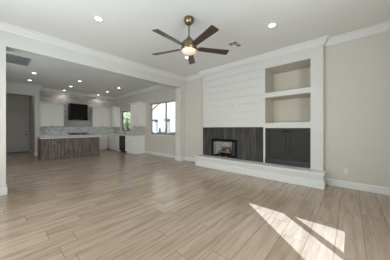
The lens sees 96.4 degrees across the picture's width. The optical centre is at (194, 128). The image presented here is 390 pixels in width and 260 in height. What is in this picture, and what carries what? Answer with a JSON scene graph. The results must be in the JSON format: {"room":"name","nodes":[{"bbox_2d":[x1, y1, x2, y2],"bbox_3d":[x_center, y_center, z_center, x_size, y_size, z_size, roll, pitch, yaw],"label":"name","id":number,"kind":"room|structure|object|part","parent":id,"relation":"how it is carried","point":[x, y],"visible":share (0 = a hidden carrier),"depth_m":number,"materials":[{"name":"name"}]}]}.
{"room":"living room","nodes":[
{"label":"living room","id":0,"kind":"room"},
{"bbox_2d":[6,93,28,112],"bbox_3d":[-9.944,-0.365,8.795,0.150,3.270,2.290,0,0,42],"label":"wall","id":1,"kind":"structure","parent":0,"point":[14,102],"depth_m":9.26,"materials":[{"name":"beige paint"}]},
{"bbox_2d":[6,111,28,151],"bbox_3d":[-9.472,0.200,9.197,0.020,2.140,1.058,0,0,42],"label":"door frame","id":2,"kind":"structure","parent":1,"relation":"in","point":[6,111],"depth_m":9.56,"materials":[{"name":"beige paint"}]},
{"bbox_2d":[6,113,27,152],"bbox_3d":[-9.464,0.235,9.201,0.125,2.069,0.933,0,0,42],"label":"door","id":3,"kind":"structure","parent":2,"relation":"attached to","point":[16,123],"depth_m":9.25,"materials":[{"name":"beige paint"}]},
{"bbox_2d":[6,85,38,152],"bbox_3d":[-8.995,-0.365,8.056,2.250,3.270,2.450,0,0,42],"label":"wall","id":4,"kind":"structure","parent":0,"point":[33,93],"depth_m":8.17,"materials":[{"name":"white paint"}]},
{"bbox_2d":[6,81,163,99],"bbox_3d":[-4.987,-1.935,6.954,6.200,0.130,6.140,0,0,42],"label":"crown molding","id":5,"kind":"structure","parent":4,"relation":"attached to","point":[40,88],"depth_m":8.99,"materials":[{"name":"white paint"}]},
{"bbox_2d":[39,91,113,148],"bbox_3d":[-6.530,-0.365,9.971,0.120,3.270,3.690,0,0,42],"label":"wall","id":6,"kind":"structure","parent":0,"point":[44,96],"depth_m":9.65,"materials":[{"name":"grey paint"}]},
{"bbox_2d":[39,101,63,126],"bbox_3d":[-7.221,-0.688,8.765,0.427,1.185,0.960,0,0,42],"label":"upper cabinet","id":7,"kind":"object","parent":6,"relation":"attached to","point":[51,114],"visible":1,"depth_m":8.65,"materials":[{"name":"white paint"}]},
{"bbox_3d":[-7.277,-0.635,8.494,0.020,1.060,0.464,0,0,42],"label":"door","id":8,"kind":"part","parent":7,"relation":"part of","materials":[{"name":"white paint"}]},
{"bbox_3d":[-7.221,-1.238,8.765,0.427,0.085,0.960,0,0,42],"label":"crown moulding","id":9,"kind":"part","parent":7,"relation":"part of","materials":[{"name":"white paint"}]},
{"bbox_3d":[-6.958,-0.635,8.852,0.020,1.060,0.464,0,0,42],"label":"door","id":10,"kind":"part","parent":7,"relation":"part of","materials":[{"name":"white paint"}]},
{"bbox_2d":[39,127,113,134],"bbox_3d":[-6.483,0.127,9.923,0.011,0.434,3.675,0,0,42],"label":"backsplash","id":11,"kind":"structure","parent":6,"relation":"attached to","point":[42,130],"depth_m":9.68,"materials":[{"name":"tile"}]},
{"bbox_2d":[68,103,87,120],"bbox_3d":[-6.446,-0.882,9.615,0.451,0.895,0.830,0,0,42],"label":"range hood","id":12,"kind":"object","parent":6,"relation":"attached to","point":[76,112],"visible":1,"depth_m":9.44,"materials":[{"name":"black metal"}]},
{"bbox_2d":[91,106,110,126],"bbox_3d":[-5.662,-0.690,10.514,0.427,1.190,1.015,0,0,42],"label":"upper cabinet","id":13,"kind":"object","parent":6,"relation":"attached to","point":[100,116],"visible":0.99,"depth_m":10.36,"materials":[{"name":"white paint"}]},
{"bbox_3d":[-5.728,-0.637,10.232,0.020,1.065,0.492,0,0,42],"label":"door","id":14,"kind":"part","parent":13,"relation":"part of","materials":[{"name":"white paint"}]},
{"bbox_3d":[-5.662,-1.242,10.514,0.427,0.085,1.015,0,0,42],"label":"crown moulding","id":15,"kind":"part","parent":13,"relation":"part of","materials":[{"name":"white paint"}]},
{"bbox_3d":[-5.390,-0.637,10.611,0.020,1.065,0.492,0,0,42],"label":"door","id":16,"kind":"part","parent":13,"relation":"part of","materials":[{"name":"white paint"}]},
{"bbox_2d":[0,30,184,187],"bbox_3d":[-2.561,-0.365,4.790,0.300,3.270,6.140,0,0,42],"label":"wall","id":17,"kind":"structure","parent":0,"point":[11,42],"depth_m":4.19,"materials":[{"name":"white paint"}]},
{"bbox_2d":[0,148,389,259],"bbox_3d":[-3.069,1.330,5.686,14.850,0.120,7.100,0,0,42],"label":"floor","id":18,"kind":"structure","parent":0,"point":[111,204],"depth_m":2.57,"materials":[{"name":"brown wood"}]},
{"bbox_2d":[37,137,99,160],"bbox_3d":[-5.622,0.840,7.862,1.067,0.860,2.114,0,0,42],"label":"kitchen island","id":19,"kind":"object","parent":18,"relation":"on","point":[58,148],"visible":0.98,"depth_m":7.36,"materials":[{"name":"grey wood"}]},
{"bbox_3d":[-5.807,0.785,6.913,0.030,0.710,0.306,0,0,42],"label":"door","id":20,"kind":"part","parent":19,"relation":"part of","materials":[{"name":"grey wood"}]},
{"bbox_3d":[-5.588,0.785,7.158,0.030,0.710,0.306,0,0,42],"label":"door","id":21,"kind":"part","parent":19,"relation":"part of","materials":[{"name":"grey wood"}]},
{"bbox_2d":[37,136,100,138],"bbox_3d":[-5.634,0.389,7.873,1.090,0.041,2.160,0,0,42],"label":"island countertop","id":22,"kind":"structure","parent":19,"relation":"on","point":[56,136],"depth_m":7.54,"materials":[{"name":"stone"}]},
{"bbox_3d":[-5.356,0.785,7.418,0.030,0.710,0.306,0,0,42],"label":"panel","id":23,"kind":"part","parent":19,"relation":"part of","materials":[{"name":"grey wood"}]},
{"bbox_3d":[-5.138,0.785,7.663,0.030,0.710,0.306,0,0,42],"label":"panel","id":24,"kind":"part","parent":19,"relation":"part of","materials":[{"name":"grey wood"}]},
{"bbox_3d":[-4.919,0.785,7.908,0.030,0.710,0.306,0,0,42],"label":"panel","id":25,"kind":"part","parent":19,"relation":"part of","materials":[{"name":"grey wood"}]},
{"bbox_3d":[-4.701,0.785,8.153,0.030,0.710,0.306,0,0,42],"label":"panel","id":26,"kind":"part","parent":19,"relation":"part of","materials":[{"name":"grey wood"}]},
{"bbox_2d":[89,135,107,149],"bbox_3d":[-5.775,0.828,10.253,0.625,0.885,1.013,0,0,42],"label":"base cabinet","id":27,"kind":"object","parent":18,"relation":"on","point":[103,140],"visible":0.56,"depth_m":10.26,"materials":[{"name":"white paint"}]},
{"bbox_3d":[-5.402,0.865,10.259,0.020,0.580,0.490,0,0,42],"label":"door","id":28,"kind":"part","parent":27,"relation":"part of","materials":[{"name":"white paint"}]},
{"bbox_2d":[108,135,119,150],"bbox_3d":[-4.473,0.828,10.173,1.478,0.885,0.645,0,0,42],"label":"base cabinet","id":29,"kind":"object","parent":18,"relation":"on","point":[113,140],"visible":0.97,"depth_m":9.96,"materials":[{"name":"white paint"}]},
{"bbox_3d":[-5.031,0.865,10.289,0.475,0.580,0.020,0,0,42],"label":"door","id":30,"kind":"part","parent":29,"relation":"part of","materials":[{"name":"white paint"}]},
{"bbox_3d":[-4.663,0.865,9.961,0.475,0.580,0.020,0,0,42],"label":"door","id":31,"kind":"part","parent":29,"relation":"part of","materials":[{"name":"white paint"}]},
{"bbox_3d":[-4.295,0.865,9.633,0.475,0.580,0.020,0,0,42],"label":"door","id":32,"kind":"part","parent":29,"relation":"part of","materials":[{"name":"white paint"}]},
{"bbox_2d":[119,136,126,152],"bbox_3d":[-3.679,0.829,9.449,0.664,0.883,0.654,0,0,42],"label":"dishwasher","id":33,"kind":"object","parent":18,"relation":"on","point":[121,138],"visible":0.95,"depth_m":9.23,"materials":[{"name":"black metal"}]},
{"bbox_3d":[-3.861,0.830,9.245,0.658,0.640,0.022,0,0,42],"label":"door","id":34,"kind":"part","parent":33,"relation":"part of","materials":[{"name":"black metal"}]},
{"bbox_2d":[125,136,144,153],"bbox_3d":[-3.108,0.828,8.955,0.838,0.885,0.645,0,0,42],"label":"base cabinet","id":35,"kind":"object","parent":18,"relation":"on","point":[133,144],"visible":1,"depth_m":8.70,"materials":[{"name":"white paint"}]},
{"bbox_3d":[-3.454,0.865,8.883,0.402,0.580,0.020,0,0,42],"label":"door","id":36,"kind":"part","parent":35,"relation":"part of","materials":[{"name":"white paint"}]},
{"bbox_3d":[-3.140,0.865,8.603,0.402,0.580,0.020,0,0,42],"label":"door","id":37,"kind":"part","parent":35,"relation":"part of","materials":[{"name":"white paint"}]},
{"bbox_2d":[195,155,325,189],"bbox_3d":[1.447,1.103,4.911,3.582,0.335,0.341,0,0,42],"label":"hearth","id":38,"kind":"object","parent":18,"relation":"on","point":[313,178],"visible":1,"depth_m":4.38,"materials":[{"name":"white paint"}]},
{"bbox_3d":[-7.081,0.827,8.789,0.625,0.885,1.186,0,0,42],"label":"base cabinet","id":39,"kind":"object","parent":18,"relation":"on","visible":0},
{"bbox_2d":[39,134,144,136],"bbox_3d":[-5.133,0.364,8.725,3.617,0.039,3.684,0,0,42],"label":"countertop","id":40,"kind":"structure","parent":39,"relation":"on","point":[89,134],"depth_m":9.05,"materials":[{"name":"stone"}]},
{"bbox_2d":[0,0,389,96],"bbox_3d":[-3.069,-2.075,5.686,14.850,0.150,7.100,0,0,42],"label":"ceiling","id":41,"kind":"structure","parent":0,"point":[125,32],"depth_m":3.45,"materials":[{"name":"paint"}]},
{"bbox_2d":[6,53,30,65],"bbox_3d":[-5.346,-1.994,4.929,0.920,0.009,0.980,0,0,42],"label":"ceiling vent","id":42,"kind":"object","parent":41,"relation":"in","point":[10,58],"visible":0.79,"depth_m":5.05,"materials":[{"name":"grey metal"}]},
{"bbox_2d":[93,16,103,21],"bbox_3d":[-1.756,-1.994,3.170,0.170,0.010,0.170,0,0,42],"label":"recessed light","id":43,"kind":"object","parent":41,"relation":"in","point":[97,18],"visible":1,"depth_m":3.16,"materials":[{"name":"white paint"}]},
{"bbox_2d":[152,15,228,63],"bbox_3d":[-0.139,-1.673,3.125,1.490,0.655,1.433,0,0,42],"label":"ceiling fan","id":44,"kind":"object","parent":41,"relation":"hanging from","point":[188,46],"visible":1,"depth_m":3.08,"materials":[{"name":"brown wood"}]},
{"bbox_3d":[-0.547,-1.461,3.341,0.590,0.008,0.142,0,13,22],"label":"blade","id":45,"kind":"part","parent":44,"relation":"part of","materials":[{"name":"brown wood"}]},
{"bbox_3d":[-0.410,-1.461,2.805,0.142,0.008,0.590,17,11,39],"label":"blade","id":46,"kind":"part","parent":44,"relation":"part of","materials":[{"name":"brown wood"}]},
{"bbox_3d":[-0.110,-1.379,3.167,0.268,0.069,0.268,0,0,42],"label":"lamp shade","id":47,"kind":"part","parent":44,"relation":"part of","materials":[{"name":"beige glass"}]},
{"bbox_3d":[-0.080,-1.461,3.636,0.142,0.008,0.590,-13,-1,4],"label":"blade","id":48,"kind":"part","parent":44,"relation":"part of","materials":[{"name":"brown wood"}]},
{"bbox_3d":[0.141,-1.461,2.769,0.142,0.008,0.590,15,-8,-31],"label":"blade","id":49,"kind":"part","parent":44,"relation":"part of","materials":[{"name":"brown wood"}]},
{"bbox_3d":[0.345,-1.461,3.283,0.590,0.008,0.142,0,-13,-14],"label":"blade","id":50,"kind":"part","parent":44,"relation":"part of","materials":[{"name":"brown wood"}]},
{"bbox_2d":[227,41,241,48],"bbox_3d":[0.949,-1.995,4.159,0.230,0.008,0.330,0,0,42],"label":"ceiling vent","id":51,"kind":"object","parent":41,"relation":"in","point":[234,44],"visible":1,"depth_m":4.14,"materials":[{"name":"metal"}]},
{"bbox_2d":[267,22,276,27],"bbox_3d":[1.490,-1.994,3.369,0.170,0.010,0.170,0,0,42],"label":"recessed light","id":52,"kind":"object","parent":41,"relation":"in","point":[273,24],"visible":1,"depth_m":3.37,"materials":[{"name":"white"}]},
{"bbox_2d":[114,30,389,187],"bbox_3d":[-1.192,-0.365,7.790,14.850,3.270,0.160,0,0,42],"label":"wall","id":53,"kind":"structure","parent":0,"point":[356,71],"depth_m":3.71,"materials":[{"name":"beige paint"}]},
{"bbox_2d":[111,106,119,126],"bbox_3d":[-4.889,-0.705,10.677,0.450,1.220,0.428,0,0,42],"label":"upper cabinet","id":54,"kind":"object","parent":53,"relation":"attached to","point":[115,111],"visible":1,"depth_m":10.58,"materials":[{"name":"white paint"}]},
{"bbox_3d":[-4.992,-0.652,10.583,0.404,1.095,0.020,0,0,42],"label":"door","id":55,"kind":"part","parent":54,"relation":"part of","materials":[{"name":"white paint"}]},
{"bbox_2d":[122,111,129,130],"bbox_3d":[-4.017,-0.440,10.370,1.200,1.180,0.050,0,0,42],"label":"window","id":56,"kind":"structure","parent":53,"relation":"in","point":[124,111],"depth_m":10.74,"materials":[{"name":"brown metal"}]},
{"bbox_2d":[114,127,144,134],"bbox_3d":[-3.905,0.127,10.095,3.607,0.434,0.010,0,0,42],"label":"backsplash","id":57,"kind":"structure","parent":53,"relation":"attached to","point":[117,130],"depth_m":9.71,"materials":[{"name":"tile"}]},
{"bbox_2d":[129,101,145,126],"bbox_3d":[-2.941,-0.705,8.940,0.950,1.220,0.428,0,0,42],"label":"upper cabinet","id":58,"kind":"object","parent":53,"relation":"attached to","point":[137,109],"visible":1,"depth_m":8.73,"materials":[{"name":"white paint"}]},
{"bbox_3d":[-3.216,-0.652,8.999,0.444,1.095,0.020,0,0,42],"label":"door","id":59,"kind":"part","parent":58,"relation":"part of","materials":[{"name":"white paint"}]},
{"bbox_3d":[-2.873,-0.652,8.693,0.444,1.095,0.020,0,0,42],"label":"door","id":60,"kind":"part","parent":58,"relation":"part of","materials":[{"name":"white paint"}]},
{"bbox_3d":[-2.941,-1.272,8.940,0.950,0.085,0.428,0,0,42],"label":"crown moulding","id":61,"kind":"part","parent":58,"relation":"part of","materials":[{"name":"white paint"}]},
{"bbox_2d":[151,101,174,135],"bbox_3d":[-1.383,-0.440,8.020,2.100,1.520,0.050,0,0,42],"label":"window","id":62,"kind":"structure","parent":53,"relation":"in","point":[169,101],"depth_m":7.95,"materials":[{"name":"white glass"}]},
{"bbox_2d":[0,151,389,195],"bbox_3d":[-2.393,1.200,4.641,12.150,0.140,6.140,0,0,42],"label":"baseboard","id":63,"kind":"structure","parent":53,"relation":"attached to","point":[352,185],"depth_m":3.66,"materials":[{"name":"white paint"}]},
{"bbox_2d":[204,45,323,169],"bbox_3d":[1.797,-0.365,5.298,3.470,3.270,0.700,0,0,42],"label":"wall","id":64,"kind":"structure","parent":0,"point":[316,54],"depth_m":4.02,"materials":[{"name":"white paint"}]},
{"bbox_2d":[0,21,389,81],"bbox_3d":[-0.155,-1.935,2.644,6.150,0.130,6.140,0,0,42],"label":"crown molding","id":65,"kind":"structure","parent":64,"relation":"attached to","point":[326,41],"depth_m":4.12,"materials":[{"name":"white paint"}]},
{"bbox_2d":[211,139,236,158],"bbox_3d":[1.064,0.635,5.775,0.953,0.576,0.484,0,0,42],"label":"fireplace","id":66,"kind":"object","parent":64,"relation":"in","point":[216,144],"visible":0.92,"depth_m":5.85,"materials":[{"name":"black metal"}]},
{"bbox_3d":[0.799,0.620,5.994,0.130,0.490,0.350,0,0,42],"label":"panel","id":67,"kind":"part","parent":66,"relation":"part of","materials":[{"name":"clear glass"}]},
{"bbox_3d":[1.194,0.620,5.890,0.657,0.490,0.020,0,0,42],"label":"panel","id":68,"kind":"part","parent":66,"relation":"part of","materials":[{"name":"clear glass"}]},
{"bbox_2d":[203,127,262,161],"bbox_3d":[1.084,0.449,5.484,2.129,0.968,0.028,0,0,42],"label":"fireplace surround","id":69,"kind":"object","parent":64,"relation":"attached to","point":[249,139],"visible":0.98,"depth_m":5.17,"materials":[{"name":"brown wood"}]},
{"bbox_2d":[203,61,262,126],"bbox_3d":[1.086,-0.955,5.487,2.129,1.831,0.023,0,0,42],"label":"panel","id":70,"kind":"object","parent":64,"relation":"attached to","point":[243,85],"visible":1,"depth_m":5.36,"materials":[{"name":"white paint"}]},
{"bbox_2d":[265,128,310,167],"bbox_3d":[2.519,0.463,4.644,1.036,0.940,0.694,0,0,42],"label":"base cabinet","id":71,"kind":"object","parent":64,"relation":"in","point":[284,146],"visible":1,"depth_m":4.36,"materials":[{"name":"grey paint"}]},
{"bbox_3d":[2.126,0.387,4.585,0.503,0.757,0.026,0,0,42],"label":"door","id":72,"kind":"part","parent":71,"relation":"part of","materials":[{"name":"grey paint"}]},
{"bbox_3d":[2.314,0.780,4.414,1.036,0.014,0.030,0,0,42],"label":"plinth moulding","id":73,"kind":"part","parent":71,"relation":"part of","materials":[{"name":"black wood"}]},
{"bbox_3d":[2.506,0.387,4.247,0.503,0.757,0.026,0,0,42],"label":"door","id":74,"kind":"part","parent":71,"relation":"part of","materials":[{"name":"grey paint"}]},
{"bbox_2d":[266,59,310,122],"bbox_3d":[2.541,-0.890,4.668,1.042,1.480,0.650,0,0,42],"label":"lining","id":75,"kind":"object","parent":64,"relation":"attached to","point":[296,75],"visible":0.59,"depth_m":4.88,"materials":[{"name":"paint"}]},
{"label":"outside","id":76,"kind":"structure","parent":0,"visible":0},
{"bbox_3d":[-3.389,1.500,9.722,50.000,0.180,38.000,0,0,42],"label":"ground","id":77,"kind":"structure","parent":76,"visible":0},
{"bbox_2d":[123,112,130,129],"bbox_3d":[-6.272,-0.279,16.140,2.599,3.388,2.600,0,0,42],"label":"tree","id":78,"kind":"object","parent":77,"relation":"on","point":[126,115],"visible":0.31,"depth_m":15.92,"materials":[{"name":"green plant"}]},
{"bbox_2d":[152,102,174,134],"bbox_3d":[-0.402,-1.435,12.620,10.200,5.690,1.100,0,0,42],"label":"house","id":79,"kind":"structure","parent":77,"relation":"on","point":[158,110],"depth_m":14.38,"materials":[{"name":"paint"}]},
{"bbox_3d":[-3.319,-0.130,15.194,0.520,1.200,0.020,0,0,42],"label":"pane","id":80,"kind":"part","parent":79,"relation":"part of","materials":[{"name":"clear glass"}]},
{"bbox_3d":[-2.128,-0.130,14.132,0.510,1.200,0.020,0,0,42],"label":"pane","id":81,"kind":"part","parent":79,"relation":"part of","materials":[{"name":"clear glass"}]}
]}

